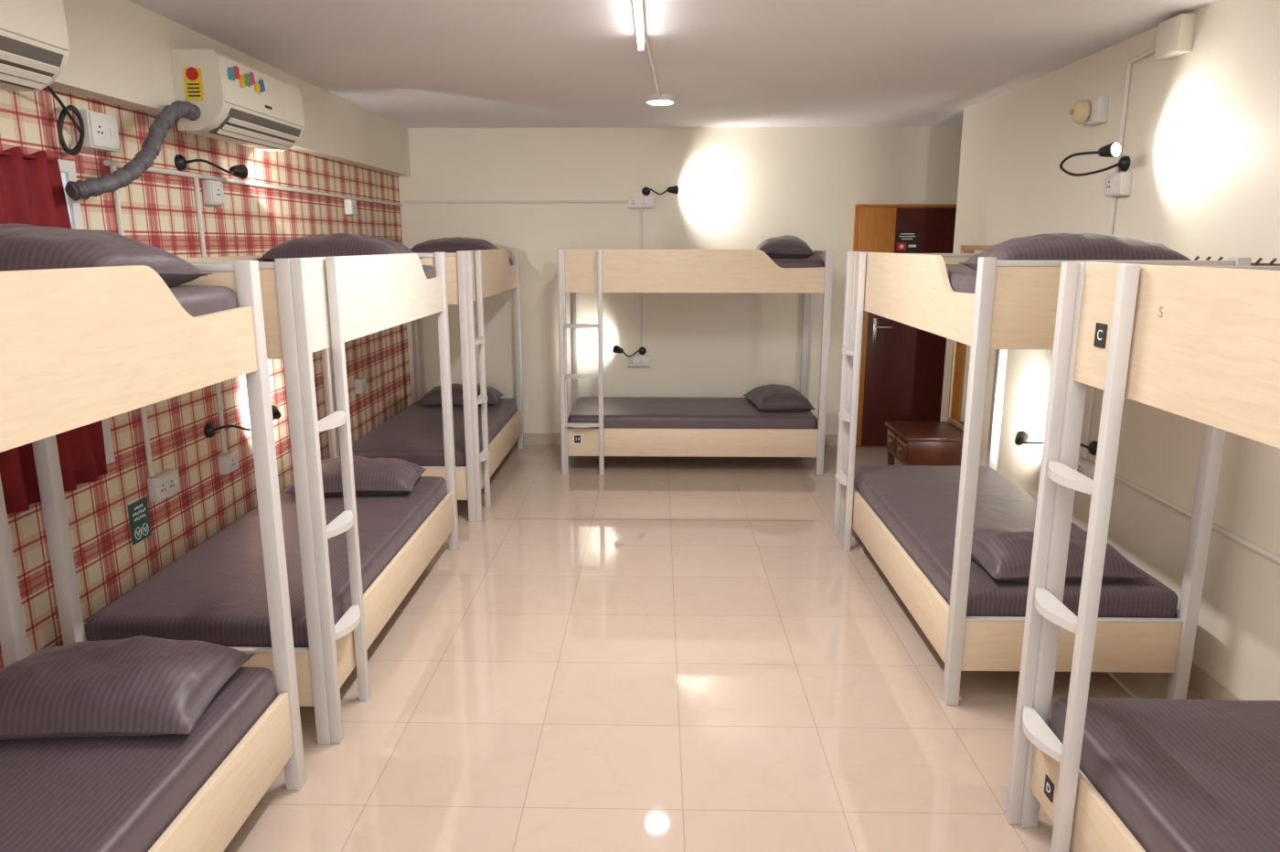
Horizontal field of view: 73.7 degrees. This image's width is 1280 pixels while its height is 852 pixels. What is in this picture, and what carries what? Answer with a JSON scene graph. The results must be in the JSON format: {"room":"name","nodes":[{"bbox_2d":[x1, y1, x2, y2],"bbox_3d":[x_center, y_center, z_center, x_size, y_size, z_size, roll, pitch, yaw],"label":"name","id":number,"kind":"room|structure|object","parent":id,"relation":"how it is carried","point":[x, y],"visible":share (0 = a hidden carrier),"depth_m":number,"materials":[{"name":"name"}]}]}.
{"room":"dormitory","nodes":[
{"label":"dormitory","id":0,"kind":"room"},
{"bbox_2d":[0,87,411,670],"bbox_3d":[-2.103,-0.184,2.778,0.120,2.590,8.820,0,12,1],"label":"wall","id":1,"kind":"structure","parent":0,"point":[159,210],"depth_m":3.78,"materials":[{"name":"paper"}]},
{"bbox_2d":[0,150,53,161],"bbox_3d":[-2.028,-0.716,2.033,0.056,0.011,1.750,0,12,1],"label":"curtain rod","id":2,"kind":"object","parent":1,"relation":"attached to","point":[2,153],"visible":0.61,"depth_m":2.76,"materials":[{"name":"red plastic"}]},
{"bbox_2d":[0,146,106,514],"bbox_3d":[-2.006,-0.195,2.207,0.043,1.142,1.752,0,12,1],"label":"curtain","id":3,"kind":"object","parent":2,"relation":"hanging from","point":[32,193],"visible":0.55,"depth_m":2.82,"materials":[{"name":"red fabric"}]},
{"bbox_2d":[0,0,69,91],"bbox_3d":[-1.847,-1.098,2.197,0.208,0.318,0.820,0,12,1],"label":"air conditioner","id":4,"kind":"object","parent":1,"relation":"attached to","point":[35,46],"visible":1,"depth_m":2.47,"materials":[{"name":"white plastic"}]},
{"bbox_2d":[0,34,63,89],"bbox_3d":[-1.803,-0.997,2.238,0.108,0.099,0.720,0,12,1],"label":"vent","id":5,"kind":"object","parent":4,"relation":"attached to","point":[26,62],"depth_m":2.47,"materials":[{"name":"white plastic"}]},
{"bbox_2d":[45,85,85,155],"bbox_3d":[-1.961,-1.024,2.846,0.046,0.207,0.446,-3,13,-14],"label":"power cable","id":6,"kind":"object","parent":4,"relation":"attached to","point":[76,150],"visible":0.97,"depth_m":2.98,"materials":[{"name":"black plastic"}]},
{"bbox_2d":[57,159,115,464],"bbox_3d":[-2.042,-0.202,2.220,0.025,1.100,1.900,0,12,1],"label":"window","id":7,"kind":"structure","parent":1,"relation":"in","point":[68,169],"depth_m":3.04,"materials":[{"name":"white plastic"}]},
{"bbox_2d":[74,109,120,151],"bbox_3d":[-2.000,-1.089,3.154,0.062,0.130,0.170,0,12,1],"label":"power outlet","id":8,"kind":"object","parent":1,"relation":"attached to","point":[101,133],"visible":0.95,"depth_m":3.12,"materials":[{"name":"white plastic"}]},
{"bbox_2d":[109,128,114,137],"bbox_3d":[-1.971,-1.096,3.187,0.006,0.030,0.018,0,12,1],"label":"switch","id":9,"kind":"object","parent":8,"relation":"attached to","point":[112,130],"depth_m":3.18,"materials":[{"name":"white plastic"}]},
{"bbox_2d":[127,496,151,545],"bbox_3d":[-2.027,0.384,3.462,0.008,0.165,0.125,0,12,1],"label":"wall sign","id":10,"kind":"object","parent":1,"relation":"attached to","point":[138,511],"visible":1,"depth_m":3.46,"materials":[{"name":"green plastic"}]},
{"bbox_2d":[147,469,180,501],"bbox_3d":[-2.002,0.248,3.596,0.052,0.100,0.160,0,12,1],"label":"power outlet","id":11,"kind":"object","parent":1,"relation":"attached to","point":[165,484],"visible":1,"depth_m":3.55,"materials":[{"name":"white plastic"}]},
{"bbox_2d":[174,154,248,179],"bbox_3d":[-1.931,-1.182,3.891,0.119,0.077,0.416,3,12,12],"label":"reading lamp","id":12,"kind":"object","parent":1,"relation":"attached to","point":[240,171],"visible":1,"depth_m":3.82,"materials":[{"name":"black plastic"}]},
{"bbox_2d":[201,180,224,205],"bbox_3d":[-1.990,-1.088,3.983,0.048,0.110,0.110,0,12,1],"label":"power outlet","id":13,"kind":"object","parent":1,"relation":"attached to","point":[213,194],"visible":1,"depth_m":3.94,"materials":[{"name":"white plastic"}]},
{"bbox_2d":[217,451,238,474],"bbox_3d":[-1.992,0.178,4.133,0.048,0.090,0.110,0,12,1],"label":"power outlet","id":14,"kind":"object","parent":1,"relation":"attached to","point":[228,462],"visible":1,"depth_m":4.09,"materials":[{"name":"white plastic"}]},
{"bbox_2d":[49,0,410,176],"bbox_3d":[-1.993,-1.269,2.542,0.100,0.370,8.820,0,12,1],"label":"beam","id":15,"kind":"structure","parent":1,"relation":"attached to","point":[119,50],"depth_m":3.42,"materials":[{"name":"beige paint"}]},
{"bbox_2d":[169,49,304,150],"bbox_3d":[-1.809,-1.469,3.916,0.210,0.318,0.824,0,12,1],"label":"air conditioner","id":16,"kind":"object","parent":1,"relation":"attached to","point":[239,102],"visible":1,"depth_m":3.67,"materials":[{"name":"white plastic"}]},
{"bbox_2d":[64,100,201,201],"bbox_3d":[-1.885,-1.052,3.223,0.091,0.422,0.727,2,12,7],"label":"hose","id":17,"kind":"object","parent":16,"relation":"attached to","point":[164,121],"visible":1,"depth_m":3.19,"materials":[{"name":"grey plastic"}]},
{"bbox_2d":[209,107,301,150],"bbox_3d":[-1.766,-1.368,3.959,0.108,0.099,0.720,0,12,1],"label":"vent","id":18,"kind":"object","parent":16,"relation":"attached to","point":[249,125],"depth_m":3.90,"materials":[{"name":"white plastic"}]},
{"bbox_2d":[203,405,281,437],"bbox_3d":[-1.917,-0.022,4.137,0.091,0.093,0.432,6,14,28],"label":"reading lamp","id":19,"kind":"object","parent":1,"relation":"attached to","point":[209,430],"visible":0.8,"depth_m":4.01,"materials":[{"name":"black plastic"}]},
{"bbox_2d":[103,160,402,477],"bbox_3d":[-1.980,-0.773,5.215,0.022,1.294,3.796,0,12,1],"label":"conduit","id":20,"kind":"object","parent":1,"relation":"attached to","point":[112,165],"visible":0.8,"depth_m":3.88,"materials":[{"name":"plastic"}]},
{"bbox_2d":[343,199,357,214],"bbox_3d":[-1.952,-1.476,5.760,0.048,0.100,0.110,0,12,1],"label":"power outlet","id":21,"kind":"object","parent":1,"relation":"attached to","point":[350,205],"visible":1,"depth_m":5.71,"materials":[{"name":"white plastic"}]},
{"bbox_2d":[354,377,366,394],"bbox_3d":[-1.953,-0.283,5.966,0.048,0.100,0.110,0,12,1],"label":"box","id":22,"kind":"object","parent":1,"relation":"attached to","point":[360,385],"visible":1,"depth_m":5.92,"materials":[{"name":"white plastic"}]},
{"bbox_2d":[128,0,1216,127],"bbox_3d":[0.557,-1.487,2.440,5.600,0.100,9.220,0,12,1],"label":"ceiling","id":23,"kind":"structure","parent":0,"point":[409,63],"depth_m":4.04,"materials":[{"name":"paint"}]},
{"bbox_2d":[632,0,644,51],"bbox_3d":[-0.008,-1.559,3.163,0.035,0.065,1.240,0,12,1],"label":"tube light","id":24,"kind":"object","parent":23,"relation":"attached to","point":[638,10],"visible":1,"depth_m":3.35,"materials":[{"name":"white plastic"}]},
{"bbox_2d":[644,36,661,96],"bbox_3d":[0.070,-1.869,4.497,0.022,0.022,1.461,1,12,3],"label":"conduit","id":25,"kind":"object","parent":23,"relation":"attached to","point":[646,43],"visible":0.88,"depth_m":4.30,"materials":[{"name":"plastic"}]},
{"bbox_2d":[645,93,675,105],"bbox_3d":[0.128,-2.031,5.310,0.190,0.045,0.190,0,12,1],"label":"ceiling lamp","id":26,"kind":"object","parent":23,"relation":"attached to","point":[665,99],"visible":0.99,"depth_m":5.25,"materials":[{"name":"white plastic"}]},
{"bbox_2d":[648,100,672,105],"bbox_3d":[0.128,-2.012,5.314,0.152,0.005,0.152,0,12,1],"label":"diffuser","id":27,"kind":"object","parent":26,"relation":"attached to","point":[654,102],"depth_m":5.29,"materials":[{"name":"white plastic"}]},
{"bbox_2d":[398,126,962,434],"bbox_3d":[0.650,-1.114,7.092,5.440,2.590,0.120,0,12,1],"label":"wall","id":28,"kind":"structure","parent":0,"point":[740,187],"depth_m":6.93,"materials":[{"name":"beige paint"}]},
{"bbox_2d":[403,200,642,345],"bbox_3d":[-0.950,-1.253,7.025,1.941,1.171,0.022,0,12,1],"label":"conduit","id":29,"kind":"object","parent":28,"relation":"attached to","point":[404,201],"visible":0.85,"depth_m":6.90,"materials":[{"name":"plastic"}]},
{"bbox_2d":[612,344,646,357],"bbox_3d":[-0.083,-0.626,7.055,0.326,0.104,0.092,-10,16,-40],"label":"reading lamp","id":30,"kind":"object","parent":28,"relation":"attached to","point":[642,350],"visible":1,"depth_m":6.99,"materials":[{"name":"black plastic"}]},
{"bbox_2d":[627,355,650,366],"bbox_3d":[-0.011,-0.541,7.142,0.190,0.085,0.052,0,12,1],"label":"power outlet","id":31,"kind":"object","parent":28,"relation":"attached to","point":[634,360],"visible":0.96,"depth_m":7.12,"materials":[{"name":"white plastic"}]},
{"bbox_2d":[628,197,653,208],"bbox_3d":[0.009,-1.798,6.871,0.210,0.085,0.052,0,12,1],"label":"power outlet","id":32,"kind":"object","parent":28,"relation":"attached to","point":[633,202],"visible":1,"depth_m":6.85,"materials":[{"name":"white plastic"}]},
{"bbox_2d":[641,185,678,195],"bbox_3d":[0.161,-1.867,6.769,0.092,0.070,0.363,-12,17,-43],"label":"reading lamp","id":33,"kind":"object","parent":28,"relation":"attached to","point":[645,191],"visible":1,"depth_m":6.69,"materials":[{"name":"black plastic"}]},
{"bbox_2d":[514,433,837,446],"bbox_3d":[-0.111,0.114,7.306,3.680,0.100,0.012,0,12,1],"label":"baseboard","id":34,"kind":"structure","parent":28,"relation":"attached to","point":[551,439],"depth_m":7.31,"materials":[{"name":"tile"}]},
{"bbox_2d":[853,204,956,251],"bbox_3d":[2.208,-0.801,7.050,0.955,1.994,0.032,0,12,1],"label":"trim","id":35,"kind":"structure","parent":28,"relation":"attached to","point":[857,207],"depth_m":6.84,"materials":[{"name":"orange laminate"}]},
{"bbox_2d":[855,207,956,446],"bbox_3d":[2.208,-0.785,7.013,0.900,1.960,0.109,0,12,1],"label":"door","id":36,"kind":"structure","parent":28,"relation":"in","point":[902,365],"depth_m":7.06,"materials":[{"name":"brown laminate"}]},
{"bbox_2d":[895,230,917,252],"bbox_3d":[2.148,-1.485,6.868,0.170,0.170,0.007,0,12,1],"label":"door sign","id":37,"kind":"object","parent":36,"relation":"attached to","point":[906,240],"visible":1,"depth_m":6.87,"materials":[{"name":"black plastic"}]},
{"bbox_2d":[223,444,1205,851],"bbox_3d":[0.557,1.142,3.007,5.600,0.100,9.220,0,12,1],"label":"floor","id":38,"kind":"structure","parent":0,"point":[574,680],"depth_m":3.30,"materials":[{"name":"tile"}]},
{"bbox_2d":[0,260,306,851],"bbox_3d":[-1.506,0.543,1.633,0.953,1.650,1.958,0,12,1],"label":"bunk bed","id":39,"kind":"object","parent":38,"relation":"on","point":[80,346],"visible":0.7,"depth_m":2.02,"materials":[{"name":"white paint"}]},
{"bbox_2d":[0,666,276,851],"bbox_3d":[-1.539,1.005,1.733,0.815,0.176,1.862,0,12,1],"label":"mattress","id":40,"kind":"object","parent":39,"relation":"on","point":[108,794],"visible":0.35,"depth_m":2.07,"materials":[{"name":"fabric"}]},
{"bbox_2d":[0,635,256,739],"bbox_3d":[-1.495,0.699,2.372,0.668,0.152,0.436,-1,12,-3],"label":"pillow","id":41,"kind":"object","parent":40,"relation":"on","point":[135,686],"visible":1,"depth_m":2.25,"materials":[{"name":"fabric"}]},
{"bbox_2d":[168,285,237,317],"bbox_3d":[-1.539,-0.115,1.492,0.815,0.176,1.862,0,12,1],"label":"mattress","id":42,"kind":"object","parent":39,"relation":"on","point":[197,300],"visible":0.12,"depth_m":2.21,"materials":[{"name":"grey fabric"}]},
{"bbox_2d":[0,224,212,287],"bbox_3d":[-1.525,-0.424,2.131,0.689,0.159,0.436,1,12,4],"label":"pillow","id":43,"kind":"object","parent":42,"relation":"on","point":[23,247],"visible":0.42,"depth_m":2.00,"materials":[{"name":"grey fabric"}]},
{"bbox_2d":[32,251,458,744],"bbox_3d":[-1.461,0.088,3.744,0.953,1.650,1.958,0,12,1],"label":"bunk bed","id":44,"kind":"object","parent":38,"relation":"on","point":[310,305],"visible":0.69,"depth_m":2.92,"materials":[{"name":"brown wood"}]},
{"bbox_2d":[85,476,447,647],"bbox_3d":[-1.494,0.550,3.844,0.815,0.176,1.862,0,12,1],"label":"mattress","id":45,"kind":"object","parent":44,"relation":"on","point":[215,592],"visible":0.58,"depth_m":3.28,"materials":[{"name":"fabric"}]},
{"bbox_2d":[283,456,426,496],"bbox_3d":[-1.480,0.241,4.483,0.636,0.158,0.436,-1,12,-4],"label":"pillow","id":46,"kind":"object","parent":45,"relation":"on","point":[373,476],"visible":0.72,"depth_m":4.33,"materials":[{"name":"grey fabric"}]},
{"bbox_2d":[421,265,436,278],"bbox_3d":[-1.494,-0.570,3.603,0.815,0.176,1.862,0,12,1],"label":"mattress","id":47,"kind":"object","parent":44,"relation":"on","point":[429,271],"visible":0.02,"depth_m":4.35,"materials":[{"name":"fabric"}]},
{"bbox_2d":[256,233,423,262],"bbox_3d":[-1.480,-0.878,4.242,0.678,0.158,0.436,1,12,4],"label":"pillow","id":48,"kind":"object","parent":47,"relation":"on","point":[336,244],"visible":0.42,"depth_m":4.08,"materials":[{"name":"fabric"}]},
{"bbox_2d":[320,248,523,521],"bbox_3d":[-1.410,-0.419,6.099,0.953,1.650,1.958,0,12,1],"label":"bunk bed","id":49,"kind":"object","parent":38,"relation":"on","point":[471,275],"visible":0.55,"depth_m":5.28,"materials":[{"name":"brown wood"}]},
{"bbox_2d":[352,398,517,466],"bbox_3d":[-1.444,0.042,6.200,0.815,0.176,1.862,0,12,1],"label":"mattress","id":50,"kind":"object","parent":49,"relation":"on","point":[415,434],"visible":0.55,"depth_m":5.74,"materials":[{"name":"grey fabric"}]},
{"bbox_2d":[416,384,504,406],"bbox_3d":[-1.429,-0.261,6.830,0.636,0.151,0.436,0,12,-1],"label":"pillow","id":51,"kind":"object","parent":50,"relation":"on","point":[432,398],"visible":0.5,"depth_m":6.66,"materials":[{"name":"grey fabric"}]},
{"bbox_2d":[508,256,512,266],"bbox_3d":[-1.444,-1.077,5.958,0.815,0.176,1.862,0,12,1],"label":"mattress","id":52,"kind":"object","parent":49,"relation":"on","point":[509,259],"visible":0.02,"depth_m":6.75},
{"bbox_2d":[410,236,498,252],"bbox_3d":[-1.429,-1.383,6.598,0.678,0.152,0.436,0,12,-1],"label":"pillow","id":53,"kind":"object","parent":52,"relation":"on","point":[444,244],"visible":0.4,"depth_m":6.43,"materials":[{"name":"grey fabric"}]},
{"bbox_2d":[556,248,833,475],"bbox_3d":[0.398,-0.531,6.616,1.958,1.650,0.953,0,12,1],"label":"bunk bed","id":54,"kind":"object","parent":38,"relation":"on","point":[600,272],"visible":0.85,"depth_m":6.15,"materials":[{"name":"brown wood"}]},
{"bbox_2d":[567,396,817,428],"bbox_3d":[0.399,-0.076,6.748,1.862,0.176,0.815,0,12,1],"label":"mattress","id":55,"kind":"object","parent":54,"relation":"on","point":[627,412],"visible":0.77,"depth_m":6.37,"materials":[{"name":"grey fabric"}]},
{"bbox_2d":[743,384,816,412],"bbox_3d":[1.089,-0.237,6.720,0.436,0.151,0.636,-1,12,-5],"label":"pillow","id":56,"kind":"object","parent":55,"relation":"on","point":[773,398],"visible":1,"depth_m":6.48,"materials":[{"name":"grey fabric"}]},
{"bbox_2d":[770,257,824,267],"bbox_3d":[0.399,-1.195,6.507,1.862,0.176,0.815,0,12,1],"label":"mattress","id":57,"kind":"object","parent":54,"relation":"on","point":[783,262],"visible":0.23,"depth_m":6.09,"materials":[{"name":"grey fabric"}]},
{"bbox_2d":[756,234,815,257],"bbox_3d":[1.078,-1.359,6.457,0.436,0.165,0.636,1,12,5],"label":"pillow","id":58,"kind":"object","parent":57,"relation":"on","point":[786,246],"visible":0.82,"depth_m":6.19,"materials":[{"name":"fabric"}]},
{"bbox_2d":[885,245,992,465],"bbox_3d":[1.968,-0.355,5.734,0.467,1.680,0.540,0,12,1],"label":"table","id":59,"kind":"object","parent":38,"relation":"on","point":[911,442],"visible":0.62,"depth_m":5.74,"materials":[{"name":"brown wood"}]},
{"bbox_2d":[949,249,981,426],"bbox_3d":[2.191,-0.580,5.681,0.008,1.170,0.490,0,12,1],"label":"mirror","id":60,"kind":"object","parent":59,"relation":"attached to","point":[961,352],"depth_m":5.85,"materials":[{"name":"clear glass"}]},
{"bbox_2d":[832,251,1251,705],"bbox_3d":[1.578,0.038,3.975,0.953,1.650,1.958,0,12,1],"label":"bunk bed","id":61,"kind":"object","parent":38,"relation":"on","point":[1013,305],"visible":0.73,"depth_m":3.15,"materials":[{"name":"brown wood"}]},
{"bbox_2d":[945,264,976,293],"bbox_3d":[1.611,-0.619,3.833,0.815,0.176,1.862,0,12,1],"label":"mattress","id":62,"kind":"object","parent":61,"relation":"on","point":[962,278],"visible":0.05,"depth_m":3.22,"materials":[{"name":"fabric"}]},
{"bbox_2d":[959,233,1191,271],"bbox_3d":[1.587,-0.632,3.124,0.689,0.146,0.436,1,12,3],"label":"pillow","id":63,"kind":"object","parent":62,"relation":"on","point":[1056,246],"visible":0.49,"depth_m":2.96,"materials":[{"name":"fabric"}]},
{"bbox_2d":[853,464,1178,618],"bbox_3d":[1.611,0.500,4.074,0.815,0.176,1.862,0,12,1],"label":"mattress","id":64,"kind":"object","parent":61,"relation":"on","point":[918,505],"visible":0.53,"depth_m":3.90,"materials":[{"name":"grey fabric"}]},
{"bbox_2d":[949,525,1149,582],"bbox_3d":[1.608,0.482,3.395,0.594,0.146,0.436,0,12,-2],"label":"pillow","id":65,"kind":"object","parent":64,"relation":"on","point":[1005,553],"visible":0.56,"depth_m":3.25,"materials":[{"name":"grey fabric"}]},
{"bbox_2d":[1004,261,1279,851],"bbox_3d":[1.524,0.584,1.444,0.953,1.650,1.958,0,12,1],"label":"bunk bed","id":66,"kind":"object","parent":38,"relation":"on","point":[1201,344],"visible":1,"depth_m":2.08,"materials":[{"name":"brown wood"}]},
{"bbox_2d":[1049,697,1279,851],"bbox_3d":[1.557,1.046,1.542,0.815,0.176,1.862,0,12,1],"label":"mattress","id":67,"kind":"object","parent":66,"relation":"on","point":[1181,775],"visible":0.81,"depth_m":2.11,"materials":[{"name":"grey fabric"}]},
{"bbox_2d":[939,0,1279,700],"bbox_3d":[2.207,-0.074,2.265,0.120,2.590,7.950,0,12,1],"label":"wall","id":68,"kind":"structure","parent":0,"point":[1201,137],"depth_m":3.53,"materials":[{"name":"beige paint"}]},
{"bbox_2d":[1014,430,1098,455],"bbox_3d":[2.088,0.085,4.321,0.091,0.124,0.561,-3,13,-14],"label":"reading lamp","id":69,"kind":"object","parent":68,"relation":"attached to","point":[1021,437],"visible":0.7,"depth_m":4.42,"materials":[{"name":"black plastic"}]},
{"bbox_2d":[1077,458,1095,479],"bbox_3d":[2.158,0.216,4.124,0.052,0.090,0.140,0,12,1],"label":"power outlet","id":70,"kind":"object","parent":68,"relation":"attached to","point":[1085,466],"visible":0.6,"depth_m":4.09,"materials":[{"name":"white plastic"}]},
{"bbox_2d":[1068,95,1109,126],"bbox_3d":[2.127,-1.500,4.068,0.130,0.120,0.162,0,12,1],"label":"bell","id":71,"kind":"object","parent":68,"relation":"attached to","point":[1093,111],"visible":1,"depth_m":4.04,"materials":[{"name":"white plastic"}]},
{"bbox_2d":[1059,140,1130,176],"bbox_3d":[2.037,-1.175,3.760,0.292,0.126,0.263,0,12,1],"label":"reading lamp","id":72,"kind":"object","parent":68,"relation":"attached to","point":[1114,149],"visible":1,"depth_m":3.78,"materials":[{"name":"black plastic"}]},
{"bbox_2d":[1103,171,1132,196],"bbox_3d":[2.158,-1.093,3.862,0.052,0.100,0.150,0,12,1],"label":"power outlet","id":73,"kind":"object","parent":68,"relation":"attached to","point":[1116,184],"visible":1,"depth_m":3.82,"materials":[{"name":"white plastic"}]},
{"bbox_2d":[1082,46,1155,458],"bbox_3d":[2.172,-0.716,3.841,0.022,1.841,0.302,0,12,1],"label":"conduit","id":74,"kind":"object","parent":68,"relation":"attached to","point":[1131,61],"visible":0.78,"depth_m":3.86,"materials":[{"name":"plastic"}]},
{"bbox_2d":[1154,13,1195,59],"bbox_3d":[2.144,-1.561,3.424,0.066,0.140,0.150,0,12,1],"label":"junction box","id":75,"kind":"object","parent":68,"relation":"attached to","point":[1175,35],"visible":1,"depth_m":3.37,"materials":[{"name":"beige paint"}]},
{"bbox_2d":[1114,474,1279,564],"bbox_3d":[2.137,0.552,2.401,0.022,0.022,3.350,0,12,1],"label":"conduit","id":76,"kind":"object","parent":68,"relation":"attached to","point":[1226,533],"visible":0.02,"depth_m":3.19,"materials":[{"name":"plastic"}]},
{"bbox_2d":[1188,660,1243,700],"bbox_3d":[2.141,1.143,2.528,0.012,0.100,7.950,0,12,1],"label":"baseboard","id":77,"kind":"structure","parent":68,"relation":"attached to","point":[1201,681],"depth_m":3.23,"materials":[{"name":"tile"}]},
{"bbox_2d":[1194,256,1279,266],"bbox_3d":[2.129,-0.567,3.004,0.070,0.054,0.550,0,12,1],"label":"hook rail","id":78,"kind":"object","parent":68,"relation":"attached to","point":[1257,263],"visible":0.2,"depth_m":2.92,"materials":[{"name":"grey metal"}]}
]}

